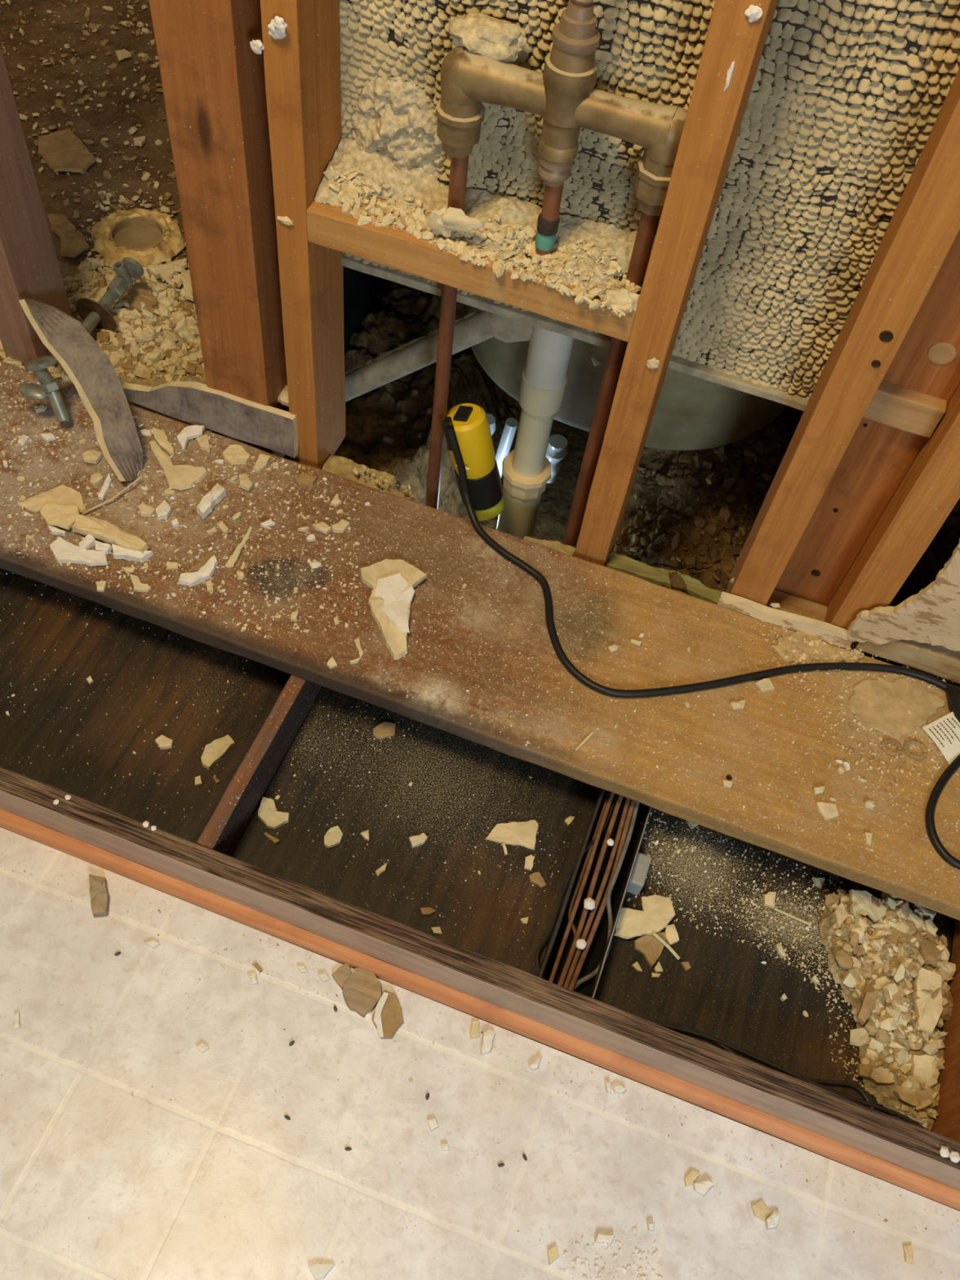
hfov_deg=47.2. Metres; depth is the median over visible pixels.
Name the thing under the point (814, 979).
chip
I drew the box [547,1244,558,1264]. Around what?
chip
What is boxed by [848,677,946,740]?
plaster patch
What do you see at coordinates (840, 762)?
chip
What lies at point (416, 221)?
rubble
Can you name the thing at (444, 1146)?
chip
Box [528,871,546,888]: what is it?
chip
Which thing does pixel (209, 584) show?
chip
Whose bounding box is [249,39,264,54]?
lump
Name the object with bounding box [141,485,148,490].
chip
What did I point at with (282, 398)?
chip
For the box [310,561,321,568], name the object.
chip
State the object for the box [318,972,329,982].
chip
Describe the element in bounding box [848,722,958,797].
crumbs
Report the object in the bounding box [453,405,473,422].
switch
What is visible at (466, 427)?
work light
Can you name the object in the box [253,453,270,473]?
chip
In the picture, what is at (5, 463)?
chip
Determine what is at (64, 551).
chip
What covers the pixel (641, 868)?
clip
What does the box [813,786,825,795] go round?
chip
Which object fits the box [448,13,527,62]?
lump
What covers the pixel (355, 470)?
crumbs
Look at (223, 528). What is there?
chip
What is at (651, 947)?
chip
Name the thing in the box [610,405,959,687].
dirt ground
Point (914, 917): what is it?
chip
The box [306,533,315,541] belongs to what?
chip
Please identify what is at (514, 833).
chip
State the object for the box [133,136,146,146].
chip
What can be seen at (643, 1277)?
chip
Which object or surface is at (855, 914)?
chip
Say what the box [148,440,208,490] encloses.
chip
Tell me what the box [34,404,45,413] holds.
chip
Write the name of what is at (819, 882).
chip
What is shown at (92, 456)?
chip
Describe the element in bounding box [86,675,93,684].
chip
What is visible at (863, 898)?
chip
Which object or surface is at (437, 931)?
chip
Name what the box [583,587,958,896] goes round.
crumbs
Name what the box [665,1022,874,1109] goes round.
cable
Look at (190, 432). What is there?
chip
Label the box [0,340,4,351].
chip
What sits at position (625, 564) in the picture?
scrap
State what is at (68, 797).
lump
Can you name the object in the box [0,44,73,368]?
stud
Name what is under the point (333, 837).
chip
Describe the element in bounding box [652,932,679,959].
splinter
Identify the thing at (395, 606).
chip
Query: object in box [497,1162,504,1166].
dark pellet
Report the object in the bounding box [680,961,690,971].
chip
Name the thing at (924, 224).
stud
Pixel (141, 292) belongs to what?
chip
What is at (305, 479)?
chip
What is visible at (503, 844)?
chip
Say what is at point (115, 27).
chip
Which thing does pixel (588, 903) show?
lump
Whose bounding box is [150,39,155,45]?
chip
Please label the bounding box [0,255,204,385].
rubble pile
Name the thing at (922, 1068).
chip
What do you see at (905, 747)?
ring
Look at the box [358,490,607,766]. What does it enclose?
crumbs
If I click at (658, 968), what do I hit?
chip
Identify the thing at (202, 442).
chip
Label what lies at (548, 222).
copper pipe
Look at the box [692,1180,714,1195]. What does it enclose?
chip
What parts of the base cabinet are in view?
panel, panel, rail, panel, panel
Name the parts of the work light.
power cord, power cord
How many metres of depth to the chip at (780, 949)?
1.21 m
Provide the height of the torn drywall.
0.251 m
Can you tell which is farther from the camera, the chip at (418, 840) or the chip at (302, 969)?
the chip at (418, 840)
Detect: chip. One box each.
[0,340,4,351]
[2,460,8,466]
[13,1012,20,1030]
[16,475,25,482]
[17,434,30,448]
[17,484,87,512]
[26,533,35,539]
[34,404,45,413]
[38,128,96,173]
[39,432,56,442]
[40,503,79,529]
[47,213,75,239]
[48,524,66,537]
[49,537,108,566]
[54,98,64,108]
[59,230,88,257]
[71,514,148,553]
[78,438,85,444]
[78,534,95,549]
[82,93,90,100]
[82,449,102,464]
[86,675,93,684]
[89,472,103,487]
[94,540,112,554]
[96,182,102,186]
[96,581,106,591]
[97,472,112,501]
[102,5,113,10]
[111,26,120,29]
[111,543,153,562]
[115,48,131,61]
[121,280,158,311]
[121,566,136,573]
[129,573,151,592]
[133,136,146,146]
[138,501,155,517]
[139,429,151,435]
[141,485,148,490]
[143,940,159,948]
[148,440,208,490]
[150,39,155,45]
[152,427,174,456]
[155,499,171,520]
[155,734,173,749]
[158,257,187,281]
[164,489,175,496]
[166,561,177,569]
[170,518,179,528]
[177,425,204,453]
[178,555,217,586]
[180,268,193,301]
[183,551,218,573]
[195,434,210,451]
[195,482,226,519]
[195,775,202,786]
[196,1043,208,1053]
[200,734,235,769]
[205,579,213,592]
[206,526,217,534]
[212,777,219,784]
[214,458,223,464]
[217,520,229,535]
[222,444,250,465]
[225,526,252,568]
[229,475,238,482]
[231,511,241,519]
[236,569,244,579]
[239,473,253,491]
[241,560,245,568]
[247,973,257,984]
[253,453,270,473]
[257,796,289,829]
[260,519,275,528]
[263,831,279,844]
[271,462,279,468]
[277,384,288,406]
[290,610,298,622]
[293,472,317,487]
[297,526,308,532]
[297,966,307,973]
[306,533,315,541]
[308,1263,334,1279]
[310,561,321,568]
[311,521,332,534]
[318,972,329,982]
[324,825,342,848]
[326,656,337,669]
[330,493,341,506]
[331,519,350,533]
[333,616,339,625]
[349,657,360,664]
[354,637,363,658]
[360,830,368,840]
[371,989,403,1038]
[373,721,395,740]
[373,991,388,1037]
[374,573,414,632]
[375,862,386,877]
[408,832,427,848]
[420,906,435,915]
[427,1118,438,1131]
[431,926,442,934]
[440,1143,448,1151]
[470,1021,479,1039]
[480,1029,494,1054]
[484,819,538,849]
[502,843,507,855]
[520,916,528,924]
[524,854,534,871]
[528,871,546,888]
[528,1054,542,1070]
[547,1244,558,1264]
[564,816,574,826]
[595,1232,614,1244]
[604,1081,611,1093]
[608,644,617,653]
[612,1085,626,1093]
[613,894,675,938]
[630,639,641,646]
[631,961,642,972]
[633,931,666,967]
[639,1275,646,1279]
[646,1221,654,1231]
[651,972,660,977]
[653,961,662,973]
[664,924,679,946]
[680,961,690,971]
[684,702,689,707]
[684,1170,699,1186]
[685,820,697,829]
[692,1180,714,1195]
[721,779,733,788]
[729,700,746,710]
[751,1200,770,1221]
[755,678,774,693]
[763,891,776,909]
[764,1211,780,1229]
[774,942,786,957]
[779,993,787,1001]
[802,1010,808,1017]
[810,975,819,984]
[811,876,825,888]
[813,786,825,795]
[815,801,839,821]
[829,797,835,801]
[833,902,848,928]
[835,760,842,764]
[837,765,844,774]
[842,761,849,770]
[848,888,888,922]
[852,911,858,919]
[856,990,877,1025]
[857,777,866,782]
[857,1063,873,1079]
[863,800,875,808]
[863,832,872,846]
[886,927,915,946]
[895,1011,903,1026]
[902,1244,913,1263]
[905,958,912,975]
[906,908,924,924]
[911,1054,937,1088]
[914,967,942,1034]
[918,938,944,966]
[939,1031,947,1037]
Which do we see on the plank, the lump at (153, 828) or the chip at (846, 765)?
the chip at (846, 765)
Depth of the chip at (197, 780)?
1.26 m
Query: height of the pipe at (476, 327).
0.285 m
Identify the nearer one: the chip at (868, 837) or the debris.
the chip at (868, 837)
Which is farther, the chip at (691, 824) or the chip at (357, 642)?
the chip at (691, 824)
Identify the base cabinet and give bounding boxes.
[0,568,959,1191]
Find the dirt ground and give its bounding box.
[0,0,194,302]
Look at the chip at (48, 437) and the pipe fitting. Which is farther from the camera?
the chip at (48, 437)
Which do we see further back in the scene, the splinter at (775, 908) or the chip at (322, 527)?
the chip at (322, 527)
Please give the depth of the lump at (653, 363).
1.12 m
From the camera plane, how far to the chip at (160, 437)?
1.41 m
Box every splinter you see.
[83,475,142,514]
[253,962,262,973]
[574,731,593,751]
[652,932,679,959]
[773,907,811,925]
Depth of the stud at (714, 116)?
1.02 m
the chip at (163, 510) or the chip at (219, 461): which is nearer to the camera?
the chip at (163, 510)
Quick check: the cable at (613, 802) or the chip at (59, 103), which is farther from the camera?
the chip at (59, 103)
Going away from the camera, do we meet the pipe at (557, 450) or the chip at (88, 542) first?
the chip at (88, 542)
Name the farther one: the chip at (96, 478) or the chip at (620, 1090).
the chip at (96, 478)
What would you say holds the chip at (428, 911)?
on the base cabinet
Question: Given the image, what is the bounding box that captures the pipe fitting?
[435,0,687,215]
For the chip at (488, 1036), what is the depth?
1.12 m
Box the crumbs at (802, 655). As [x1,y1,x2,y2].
[768,629,864,672]
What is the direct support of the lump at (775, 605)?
on the plate
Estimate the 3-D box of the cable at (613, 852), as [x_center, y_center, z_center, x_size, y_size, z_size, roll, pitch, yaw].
[0.132,0.270,1.202,0.009,0.037,0.235,20,56,7]
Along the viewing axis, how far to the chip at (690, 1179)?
1.07 m
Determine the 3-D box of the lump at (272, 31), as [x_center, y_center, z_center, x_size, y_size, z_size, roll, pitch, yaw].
[-0.181,-0.545,0.982,0.018,0.018,0.009,20,56,7]
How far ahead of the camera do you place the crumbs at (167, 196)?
1.76 m
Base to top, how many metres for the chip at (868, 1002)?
0.012 m
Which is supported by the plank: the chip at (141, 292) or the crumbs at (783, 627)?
the crumbs at (783, 627)
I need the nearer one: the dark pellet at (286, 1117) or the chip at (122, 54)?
the dark pellet at (286, 1117)
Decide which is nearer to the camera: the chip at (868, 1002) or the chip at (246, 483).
the chip at (868, 1002)
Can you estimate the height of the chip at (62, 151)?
0.010 m
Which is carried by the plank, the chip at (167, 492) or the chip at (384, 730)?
the chip at (167, 492)
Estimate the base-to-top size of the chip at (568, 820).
0.004 m
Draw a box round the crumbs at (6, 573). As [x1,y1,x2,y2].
[0,573,275,817]
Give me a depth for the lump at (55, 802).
1.15 m
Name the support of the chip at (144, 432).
on the plank
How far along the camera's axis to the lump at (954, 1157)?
1.03 m
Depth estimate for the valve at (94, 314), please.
1.55 m
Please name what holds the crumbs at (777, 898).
on the base cabinet
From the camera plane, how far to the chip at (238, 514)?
1.36 m
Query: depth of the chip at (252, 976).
1.14 m
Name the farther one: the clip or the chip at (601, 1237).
the clip
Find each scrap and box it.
[88,874,109,917]
[332,963,351,990]
[342,967,382,1017]
[604,554,721,604]
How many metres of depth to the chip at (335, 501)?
1.38 m
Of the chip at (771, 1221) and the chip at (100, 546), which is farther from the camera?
the chip at (100, 546)
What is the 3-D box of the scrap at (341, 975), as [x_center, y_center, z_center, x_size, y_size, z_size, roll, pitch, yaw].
[-0.141,0.352,1.151,0.022,0.006,0.024,-34,66,-25]
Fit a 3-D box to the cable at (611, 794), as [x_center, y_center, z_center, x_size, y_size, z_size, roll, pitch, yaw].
[0.115,0.263,1.212,0.006,0.033,0.237,19,56,7]
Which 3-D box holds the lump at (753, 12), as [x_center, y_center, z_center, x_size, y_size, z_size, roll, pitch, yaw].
[0.208,-0.477,0.838,0.013,0.013,0.006,20,56,7]
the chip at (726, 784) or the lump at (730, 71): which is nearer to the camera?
the lump at (730, 71)
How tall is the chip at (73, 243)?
0.014 m
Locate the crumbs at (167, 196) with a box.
[80,191,189,284]
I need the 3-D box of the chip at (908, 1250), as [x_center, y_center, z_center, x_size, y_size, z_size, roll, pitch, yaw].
[0.410,0.587,1.052,0.009,0.004,0.016,9,55,0]
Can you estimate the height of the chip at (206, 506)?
0.016 m
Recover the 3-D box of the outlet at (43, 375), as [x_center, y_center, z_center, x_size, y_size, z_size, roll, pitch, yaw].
[-0.545,-0.330,1.373,0.024,0.036,0.018,-9,57,-12]
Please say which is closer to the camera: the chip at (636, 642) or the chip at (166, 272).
the chip at (636, 642)
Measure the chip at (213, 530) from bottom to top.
0.005 m
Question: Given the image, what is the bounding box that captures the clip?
[626,852,651,895]
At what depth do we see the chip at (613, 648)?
1.29 m
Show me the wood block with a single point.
(903, 408)
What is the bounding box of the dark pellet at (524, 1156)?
[522,1153,527,1160]
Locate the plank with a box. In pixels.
[0,297,959,920]
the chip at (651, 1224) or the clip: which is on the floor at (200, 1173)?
the chip at (651, 1224)
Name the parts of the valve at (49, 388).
oval handle, oval handle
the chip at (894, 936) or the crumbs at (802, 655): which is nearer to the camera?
the chip at (894, 936)
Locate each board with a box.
[774,229,959,606]
[855,639,959,684]
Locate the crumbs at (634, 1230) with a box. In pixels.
[560,1226,670,1279]
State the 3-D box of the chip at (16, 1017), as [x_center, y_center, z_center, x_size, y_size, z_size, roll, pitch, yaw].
[-0.463,0.380,1.097,0.007,0.004,0.016,-10,57,-13]
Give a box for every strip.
[341,253,808,411]
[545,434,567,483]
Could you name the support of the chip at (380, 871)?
on the base cabinet
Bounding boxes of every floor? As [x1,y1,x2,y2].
[0,686,959,1211]
[0,826,959,1279]
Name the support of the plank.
on the base cabinet
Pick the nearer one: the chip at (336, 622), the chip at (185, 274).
the chip at (336, 622)
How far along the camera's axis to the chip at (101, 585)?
1.28 m
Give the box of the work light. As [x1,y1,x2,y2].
[441,403,959,869]
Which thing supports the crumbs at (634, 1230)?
on the floor at (200, 1173)
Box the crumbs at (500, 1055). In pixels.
[1,836,959,1231]
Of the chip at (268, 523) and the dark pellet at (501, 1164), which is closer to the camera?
the dark pellet at (501, 1164)
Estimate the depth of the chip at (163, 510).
1.35 m
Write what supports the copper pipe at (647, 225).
attached to the pipe fitting
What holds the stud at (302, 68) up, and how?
attached to the wall at (365, 57)
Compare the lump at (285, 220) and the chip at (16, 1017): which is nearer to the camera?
the chip at (16, 1017)
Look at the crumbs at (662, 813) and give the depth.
1.25 m
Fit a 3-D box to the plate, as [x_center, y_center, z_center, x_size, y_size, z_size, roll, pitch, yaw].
[0.392,-0.027,1.389,0.079,0.031,0.052,20,56,7]
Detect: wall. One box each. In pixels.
[339,0,959,399]
[343,266,391,351]
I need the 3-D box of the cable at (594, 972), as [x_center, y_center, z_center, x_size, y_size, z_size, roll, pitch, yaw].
[0.147,0.277,1.201,0.027,0.044,0.226,20,56,7]
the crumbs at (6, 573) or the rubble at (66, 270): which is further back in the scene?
the rubble at (66, 270)
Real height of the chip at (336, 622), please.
0.005 m
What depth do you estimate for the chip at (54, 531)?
1.31 m
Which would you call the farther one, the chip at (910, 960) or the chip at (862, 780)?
the chip at (862, 780)
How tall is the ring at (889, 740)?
0.008 m
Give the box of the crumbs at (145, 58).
[0,0,178,254]
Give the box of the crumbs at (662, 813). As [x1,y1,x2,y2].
[633,806,874,989]
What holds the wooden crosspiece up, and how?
attached to the stud at (302, 68)
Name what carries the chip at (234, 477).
on the plank
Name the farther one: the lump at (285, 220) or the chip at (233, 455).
the chip at (233, 455)
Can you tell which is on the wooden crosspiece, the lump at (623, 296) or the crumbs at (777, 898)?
the lump at (623, 296)
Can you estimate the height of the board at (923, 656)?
0.038 m
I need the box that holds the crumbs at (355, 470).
[352,466,415,497]
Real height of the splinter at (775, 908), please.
0.003 m
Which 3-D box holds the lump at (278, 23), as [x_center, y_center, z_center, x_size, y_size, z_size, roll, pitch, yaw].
[-0.177,-0.544,0.972,0.014,0.015,0.006,20,56,7]
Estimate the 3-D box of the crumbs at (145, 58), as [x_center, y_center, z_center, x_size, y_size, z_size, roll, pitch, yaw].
[-0.677,-0.908,1.895,0.280,0.014,0.809,-9,57,-12]
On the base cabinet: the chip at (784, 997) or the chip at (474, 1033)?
the chip at (784, 997)
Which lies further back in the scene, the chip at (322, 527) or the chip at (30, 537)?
the chip at (322, 527)
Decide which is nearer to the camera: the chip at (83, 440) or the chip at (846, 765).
the chip at (846, 765)
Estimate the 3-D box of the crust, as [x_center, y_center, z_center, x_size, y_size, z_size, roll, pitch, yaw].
[0.403,0.016,1.320,0.106,0.004,0.055,20,56,7]
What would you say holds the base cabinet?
on the floor at (322, 686)
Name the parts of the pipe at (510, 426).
plastic strip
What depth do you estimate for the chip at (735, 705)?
1.26 m
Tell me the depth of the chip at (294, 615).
1.28 m
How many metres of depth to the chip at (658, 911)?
1.21 m
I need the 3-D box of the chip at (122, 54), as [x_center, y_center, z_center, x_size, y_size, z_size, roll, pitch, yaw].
[-0.652,-1.067,2.000,0.025,0.010,0.029,-25,62,-21]
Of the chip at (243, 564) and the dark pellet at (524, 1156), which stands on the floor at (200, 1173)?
the dark pellet at (524, 1156)
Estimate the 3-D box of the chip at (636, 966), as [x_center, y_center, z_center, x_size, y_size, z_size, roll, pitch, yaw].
[0.170,0.354,1.185,0.007,0.005,0.012,-27,63,-22]
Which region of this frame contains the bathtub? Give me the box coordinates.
[464,304,787,450]
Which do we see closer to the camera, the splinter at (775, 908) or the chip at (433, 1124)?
the chip at (433, 1124)
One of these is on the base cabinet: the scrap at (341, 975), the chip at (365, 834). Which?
the chip at (365, 834)
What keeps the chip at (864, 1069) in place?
on the base cabinet
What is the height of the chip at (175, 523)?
0.007 m
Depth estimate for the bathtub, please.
1.44 m
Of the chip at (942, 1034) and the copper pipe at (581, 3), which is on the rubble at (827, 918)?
the chip at (942, 1034)
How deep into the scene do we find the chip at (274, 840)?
1.23 m
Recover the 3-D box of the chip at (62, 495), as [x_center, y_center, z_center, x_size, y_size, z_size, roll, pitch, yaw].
[-0.518,-0.171,1.345,0.080,0.006,0.053,20,56,7]
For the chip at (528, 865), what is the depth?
1.24 m
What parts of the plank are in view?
drywall strip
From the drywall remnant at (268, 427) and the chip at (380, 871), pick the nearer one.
the chip at (380, 871)
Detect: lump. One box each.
[53,799,59,804]
[64,794,71,799]
[142,820,149,827]
[151,825,156,831]
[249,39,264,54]
[267,18,286,39]
[271,15,287,33]
[276,216,293,226]
[351,75,447,178]
[426,206,452,237]
[440,207,482,232]
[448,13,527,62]
[576,938,586,949]
[583,897,595,910]
[606,838,613,845]
[607,288,639,310]
[646,357,660,369]
[724,61,734,91]
[744,4,762,22]
[770,603,780,608]
[939,1146,949,1157]
[949,1151,959,1162]
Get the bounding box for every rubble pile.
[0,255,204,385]
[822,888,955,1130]
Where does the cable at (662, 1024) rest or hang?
on the base cabinet
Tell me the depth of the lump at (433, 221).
1.10 m
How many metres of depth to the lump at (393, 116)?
1.11 m
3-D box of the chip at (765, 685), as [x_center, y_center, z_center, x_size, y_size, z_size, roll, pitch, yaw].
[0.333,0.053,1.285,0.019,0.006,0.016,-12,58,-14]
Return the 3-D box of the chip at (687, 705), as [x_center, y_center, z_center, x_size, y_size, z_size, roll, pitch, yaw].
[0.238,0.074,1.263,0.006,0.002,0.007,1,56,-5]
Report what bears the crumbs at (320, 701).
on the base cabinet
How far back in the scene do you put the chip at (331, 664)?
1.25 m
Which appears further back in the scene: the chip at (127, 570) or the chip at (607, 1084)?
the chip at (127, 570)
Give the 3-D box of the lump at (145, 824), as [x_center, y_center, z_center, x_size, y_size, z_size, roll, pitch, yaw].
[-0.349,0.193,1.147,0.007,0.004,0.007,20,56,7]
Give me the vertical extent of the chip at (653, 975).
0.004 m
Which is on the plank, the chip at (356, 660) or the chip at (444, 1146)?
the chip at (356, 660)
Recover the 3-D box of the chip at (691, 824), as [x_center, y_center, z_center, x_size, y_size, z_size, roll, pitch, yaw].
[0.250,0.215,1.289,0.011,0.004,0.012,-12,58,-14]
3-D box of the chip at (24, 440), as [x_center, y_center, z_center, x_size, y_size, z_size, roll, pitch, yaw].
[-0.579,-0.252,1.393,0.012,0.008,0.017,20,56,7]
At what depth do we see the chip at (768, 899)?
1.24 m
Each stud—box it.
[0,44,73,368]
[148,0,288,457]
[260,0,345,469]
[573,0,778,566]
[725,66,959,613]
[821,383,959,650]
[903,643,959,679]
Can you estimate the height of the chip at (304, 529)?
0.005 m
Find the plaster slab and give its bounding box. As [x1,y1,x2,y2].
[359,559,426,660]
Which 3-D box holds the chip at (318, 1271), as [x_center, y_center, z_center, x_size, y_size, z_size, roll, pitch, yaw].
[-0.144,0.573,1.000,0.024,0.005,0.012,-5,56,-10]
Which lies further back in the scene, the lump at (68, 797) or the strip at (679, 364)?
the strip at (679, 364)
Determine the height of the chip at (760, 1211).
0.004 m
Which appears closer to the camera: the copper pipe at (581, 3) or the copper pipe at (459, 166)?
the copper pipe at (581, 3)
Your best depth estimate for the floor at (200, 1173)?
1.07 m
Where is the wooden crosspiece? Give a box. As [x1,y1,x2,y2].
[306,196,644,342]
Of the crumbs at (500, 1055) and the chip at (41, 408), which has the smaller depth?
the crumbs at (500, 1055)
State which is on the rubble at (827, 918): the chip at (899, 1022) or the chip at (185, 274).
the chip at (899, 1022)
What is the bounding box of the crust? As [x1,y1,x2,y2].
[771,630,860,664]
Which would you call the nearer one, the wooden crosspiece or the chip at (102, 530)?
the wooden crosspiece
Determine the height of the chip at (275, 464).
0.004 m
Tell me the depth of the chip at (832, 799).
1.21 m
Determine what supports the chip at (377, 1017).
on the chip at (392, 1019)
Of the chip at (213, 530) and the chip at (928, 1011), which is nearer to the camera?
the chip at (928, 1011)
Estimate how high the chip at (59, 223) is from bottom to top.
0.011 m
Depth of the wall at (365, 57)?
1.03 m
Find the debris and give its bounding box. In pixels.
[321,454,575,556]
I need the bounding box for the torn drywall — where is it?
[846,537,959,651]
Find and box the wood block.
[862,380,946,437]
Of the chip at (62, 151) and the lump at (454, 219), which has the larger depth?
the chip at (62, 151)
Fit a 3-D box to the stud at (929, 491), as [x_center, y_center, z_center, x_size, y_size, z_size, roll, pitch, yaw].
[0.503,-0.311,0.965,0.049,1.026,0.091,20,56,7]
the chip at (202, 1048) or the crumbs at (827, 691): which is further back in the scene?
the crumbs at (827, 691)
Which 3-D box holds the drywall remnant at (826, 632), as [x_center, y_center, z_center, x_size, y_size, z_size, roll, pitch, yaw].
[0.372,-0.026,1.337,0.165,0.018,0.016,20,56,7]
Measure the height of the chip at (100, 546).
0.010 m
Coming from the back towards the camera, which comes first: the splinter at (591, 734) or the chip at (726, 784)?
the splinter at (591, 734)
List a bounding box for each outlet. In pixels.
[33,368,54,384]
[112,261,133,287]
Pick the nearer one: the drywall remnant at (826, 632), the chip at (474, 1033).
the chip at (474, 1033)
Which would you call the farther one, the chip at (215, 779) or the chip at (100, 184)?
the chip at (100, 184)
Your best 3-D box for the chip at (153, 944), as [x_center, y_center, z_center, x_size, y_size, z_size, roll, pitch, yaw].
[-0.344,0.319,1.153,0.016,0.004,0.007,20,56,7]
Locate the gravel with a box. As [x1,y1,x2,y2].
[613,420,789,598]
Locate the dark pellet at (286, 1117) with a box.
[284,1115,290,1119]
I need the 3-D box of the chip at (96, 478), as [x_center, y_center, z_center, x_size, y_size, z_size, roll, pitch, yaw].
[-0.479,-0.201,1.368,0.014,0.008,0.018,28,57,13]
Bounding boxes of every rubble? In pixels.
[0,260,216,433]
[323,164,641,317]
[816,887,943,1124]
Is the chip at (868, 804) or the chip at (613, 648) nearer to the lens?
the chip at (868, 804)
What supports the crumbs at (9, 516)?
on the plank
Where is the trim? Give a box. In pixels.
[0,808,959,1210]
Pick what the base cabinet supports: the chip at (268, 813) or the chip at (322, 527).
the chip at (268, 813)
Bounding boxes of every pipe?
[344,309,533,401]
[425,155,469,509]
[485,413,518,478]
[496,326,600,538]
[535,182,564,255]
[562,211,659,546]
[570,0,594,7]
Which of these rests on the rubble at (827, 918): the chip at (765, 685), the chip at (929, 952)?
the chip at (929, 952)
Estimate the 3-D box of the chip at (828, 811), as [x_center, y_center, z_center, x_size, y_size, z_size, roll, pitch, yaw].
[0.380,0.186,1.199,0.022,0.006,0.021,-3,56,-8]
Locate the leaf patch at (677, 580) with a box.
[668,571,688,591]
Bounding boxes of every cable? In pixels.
[535,795,617,973]
[548,791,614,982]
[557,795,623,986]
[562,791,610,986]
[563,797,630,988]
[568,799,635,991]
[573,801,639,991]
[640,1017,926,1128]
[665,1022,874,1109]
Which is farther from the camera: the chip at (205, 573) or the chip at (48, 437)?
the chip at (48, 437)
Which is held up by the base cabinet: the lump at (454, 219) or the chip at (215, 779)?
the chip at (215, 779)
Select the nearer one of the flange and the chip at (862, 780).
the chip at (862, 780)
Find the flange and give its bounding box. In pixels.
[91,208,185,266]
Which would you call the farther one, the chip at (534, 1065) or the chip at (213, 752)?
the chip at (213, 752)
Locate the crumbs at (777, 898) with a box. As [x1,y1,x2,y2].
[738,895,863,1087]
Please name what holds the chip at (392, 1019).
on the floor at (200, 1173)
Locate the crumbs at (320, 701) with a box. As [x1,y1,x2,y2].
[265,701,581,956]
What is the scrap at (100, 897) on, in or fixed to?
on the floor at (200, 1173)
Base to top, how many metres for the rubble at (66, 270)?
0.050 m
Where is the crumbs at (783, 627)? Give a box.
[760,619,946,764]
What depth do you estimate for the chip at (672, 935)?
1.20 m
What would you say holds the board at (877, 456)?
attached to the stud at (929, 491)
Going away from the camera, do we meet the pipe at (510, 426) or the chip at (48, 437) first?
the chip at (48, 437)
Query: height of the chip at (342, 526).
0.007 m
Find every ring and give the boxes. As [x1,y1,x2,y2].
[880,737,902,756]
[902,739,928,759]
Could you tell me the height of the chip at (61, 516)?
0.006 m
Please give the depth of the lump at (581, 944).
1.16 m
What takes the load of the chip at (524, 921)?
on the base cabinet
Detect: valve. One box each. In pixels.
[17,355,70,422]
[75,257,143,334]
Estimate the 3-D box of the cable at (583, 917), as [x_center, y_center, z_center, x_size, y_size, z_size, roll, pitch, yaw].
[0.124,0.268,1.206,0.008,0.038,0.237,19,56,7]
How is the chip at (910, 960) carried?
on the rubble at (827, 918)
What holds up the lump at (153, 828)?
on the base cabinet
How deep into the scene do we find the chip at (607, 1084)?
1.11 m
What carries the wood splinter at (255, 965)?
on the floor at (200, 1173)
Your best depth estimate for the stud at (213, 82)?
1.15 m
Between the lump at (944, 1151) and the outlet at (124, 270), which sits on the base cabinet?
the lump at (944, 1151)
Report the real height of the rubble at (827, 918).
0.031 m
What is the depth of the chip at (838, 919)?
1.21 m
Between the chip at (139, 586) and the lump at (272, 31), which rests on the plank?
the chip at (139, 586)
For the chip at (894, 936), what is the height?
0.009 m
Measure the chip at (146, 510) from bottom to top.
0.008 m
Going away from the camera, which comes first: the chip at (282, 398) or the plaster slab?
the plaster slab
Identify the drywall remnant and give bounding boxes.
[121,381,297,457]
[716,591,853,648]
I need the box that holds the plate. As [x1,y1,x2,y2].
[765,589,827,631]
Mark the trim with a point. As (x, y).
(822, 1145)
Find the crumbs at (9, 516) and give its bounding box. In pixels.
[0,362,359,639]
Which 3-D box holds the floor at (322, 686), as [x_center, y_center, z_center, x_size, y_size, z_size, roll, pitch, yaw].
[-0.220,0.133,1.511,2.500,0.328,0.530,20,56,7]
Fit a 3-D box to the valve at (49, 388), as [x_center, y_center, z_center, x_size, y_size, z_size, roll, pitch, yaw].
[-0.545,-0.322,1.386,0.064,0.080,0.055,20,56,7]
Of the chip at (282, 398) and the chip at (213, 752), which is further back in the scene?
the chip at (282, 398)
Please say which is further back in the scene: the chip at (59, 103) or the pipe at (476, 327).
the chip at (59, 103)
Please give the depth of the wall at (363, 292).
1.79 m
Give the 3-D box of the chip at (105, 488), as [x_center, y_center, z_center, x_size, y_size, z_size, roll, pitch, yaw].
[-0.464,-0.190,1.363,0.008,0.008,0.043,9,55,0]

